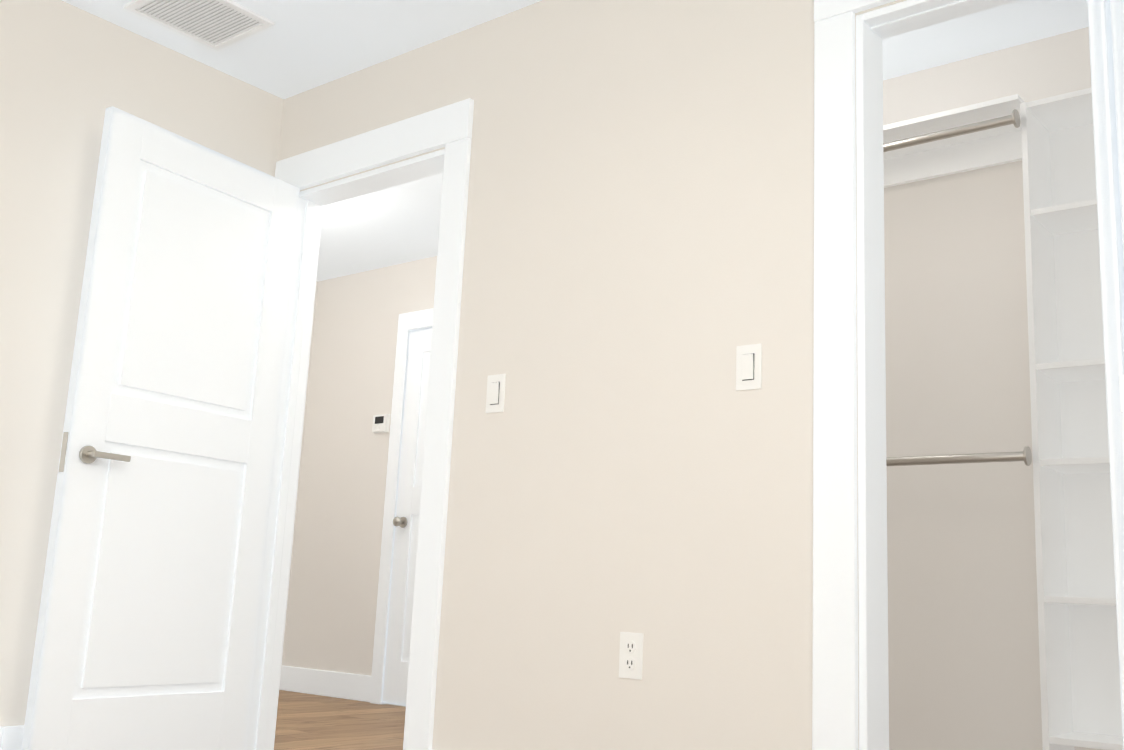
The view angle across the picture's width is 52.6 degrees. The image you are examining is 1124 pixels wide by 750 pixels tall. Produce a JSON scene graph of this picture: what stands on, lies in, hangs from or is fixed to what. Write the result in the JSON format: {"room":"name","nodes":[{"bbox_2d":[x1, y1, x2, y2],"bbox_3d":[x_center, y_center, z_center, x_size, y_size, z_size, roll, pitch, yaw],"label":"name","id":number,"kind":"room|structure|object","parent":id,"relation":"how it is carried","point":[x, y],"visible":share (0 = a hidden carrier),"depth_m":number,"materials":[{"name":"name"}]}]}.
{"room":"empty bedroom","nodes":[
{"label":"empty bedroom","id":0,"kind":"room"},
{"bbox_2d":[0,0,283,726],"bbox_3d":[-2.376,-0.211,2.793,0.120,2.440,3.791,-6,-14,39],"label":"wall","id":1,"kind":"structure","parent":0,"point":[69,74],"depth_m":3.64,"materials":[{"name":"paint"}]},
{"bbox_2d":[0,725,23,749],"bbox_3d":[-2.328,0.926,2.582,0.019,0.135,3.641,-6,-14,39],"label":"baseboard","id":2,"kind":"structure","parent":1,"relation":"attached to","point":[11,737],"depth_m":3.40,"materials":[{"name":"white wood"}]},
{"bbox_2d":[274,690,405,749],"bbox_3d":[-1.098,1.122,2.677,6.015,0.100,5.700,-6,-14,39],"label":"floor","id":3,"kind":"structure","parent":0,"point":[305,721],"depth_m":5.01,"materials":[{"name":"brown wood"}]},
{"bbox_2d":[883,87,1122,749],"bbox_3d":[1.116,0.250,3.536,1.950,2.143,0.291,-6,-14,39],"label":"closet shelving","id":4,"kind":"object","parent":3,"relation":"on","point":[1049,142],"visible":0.62,"depth_m":3.37,"materials":[{"name":"white wood"}]},
{"bbox_2d":[62,0,1088,280],"bbox_3d":[-0.982,-1.377,3.171,6.015,0.120,5.700,-6,-14,39],"label":"ceiling","id":5,"kind":"structure","parent":0,"point":[300,46],"depth_m":3.92,"materials":[{"name":"paint"}]},
{"bbox_2d":[123,0,274,50],"bbox_3d":[-1.206,-1.198,3.791,0.330,0.012,0.360,-6,-14,39],"label":"ceiling vent","id":6,"kind":"object","parent":5,"relation":"in","point":[216,25],"visible":0.98,"depth_m":3.81,"materials":[{"name":"white metal"}]},
{"bbox_2d":[278,0,906,749],"bbox_3d":[-0.469,0.063,3.727,5.865,2.440,0.120,-6,-14,39],"label":"wall","id":7,"kind":"structure","parent":0,"point":[638,258],"depth_m":3.13,"materials":[{"name":"paint"}]},
{"bbox_2d":[21,106,299,749],"bbox_3d":[-1.235,0.223,3.695,0.175,2.020,0.806,-6,-14,39],"label":"entry door","id":8,"kind":"structure","parent":7,"relation":"in","point":[147,631],"depth_m":3.65,"materials":[{"name":"white wood"}]},
{"bbox_2d":[246,98,473,749],"bbox_3d":[-0.695,0.219,3.876,1.020,2.170,0.160,-6,-14,39],"label":"door frame","id":9,"kind":"structure","parent":7,"relation":"attached to","point":[449,128],"depth_m":3.91,"materials":[{"name":"white wood"}]},
{"bbox_2d":[485,374,505,412],"bbox_3d":[-0.202,0.055,3.420,0.072,0.116,0.012,-6,-14,39],"label":"light switch","id":10,"kind":"object","parent":7,"relation":"attached to","point":[495,396],"visible":1,"depth_m":3.42,"materials":[{"name":"white plastic"}]},
{"bbox_2d":[619,632,643,679],"bbox_3d":[0.178,0.727,2.948,0.072,0.116,0.007,-6,-14,39],"label":"electrical outlet","id":11,"kind":"object","parent":7,"relation":"attached to","point":[631,657],"visible":1,"depth_m":2.94,"materials":[{"name":"white plastic"}]},
{"bbox_2d":[736,343,761,390],"bbox_3d":[0.470,-0.021,2.878,0.072,0.116,0.012,-6,-14,39],"label":"light switch","id":12,"kind":"object","parent":7,"relation":"attached to","point":[748,367],"visible":1,"depth_m":2.88,"materials":[{"name":"white plastic"}]},
{"bbox_2d":[812,0,1018,749],"bbox_3d":[0.999,0.012,2.504,0.910,2.200,0.142,-6,-14,39],"label":"trim","id":13,"kind":"structure","parent":7,"relation":"attached to","point":[835,662],"depth_m":2.71,"materials":[{"name":"white wood"}]},
{"bbox_2d":[1087,0,1123,749],"bbox_3d":[1.148,0.047,2.226,0.072,2.038,0.357,-6,-14,39],"label":"bifold door","id":14,"kind":"structure","parent":7,"relation":"in","point":[1106,28],"depth_m":2.17,"materials":[{"name":"white wood"}]},
{"bbox_2d":[281,27,1102,749],"bbox_3d":[0.132,0.233,4.449,5.865,2.440,1.789,-6,-14,39],"label":"wall","id":15,"kind":"structure","parent":0,"point":[963,621],"depth_m":3.71,"materials":[{"name":"paint"}]},
{"bbox_2d":[279,666,371,701],"bbox_3d":[-1.310,1.711,6.313,0.800,0.135,0.015,-6,-14,39],"label":"baseboard","id":16,"kind":"structure","parent":15,"relation":"attached to","point":[350,686],"depth_m":6.30,"materials":[{"name":"white wood"}]},
{"bbox_2d":[372,414,389,432],"bbox_3d":[-1.020,0.272,6.402,0.120,0.105,0.029,-6,-14,39],"label":"thermostat","id":17,"kind":"object","parent":15,"relation":"attached to","point":[381,423],"visible":1,"depth_m":6.38,"materials":[{"name":"white plastic"}]},
{"bbox_2d":[370,308,433,703],"bbox_3d":[-0.592,0.658,5.944,0.940,2.120,0.045,-6,-14,39],"label":"door frame","id":18,"kind":"structure","parent":15,"relation":"attached to","point":[414,321],"depth_m":6.20,"materials":[{"name":"white wood"}]},
{"bbox_2d":[382,328,431,705],"bbox_3d":[-0.616,0.701,5.908,0.760,2.000,0.105,-6,-14,39],"label":"hall door","id":19,"kind":"structure","parent":15,"relation":"in","point":[399,625],"depth_m":6.09,"materials":[{"name":"white wood"}]}
]}

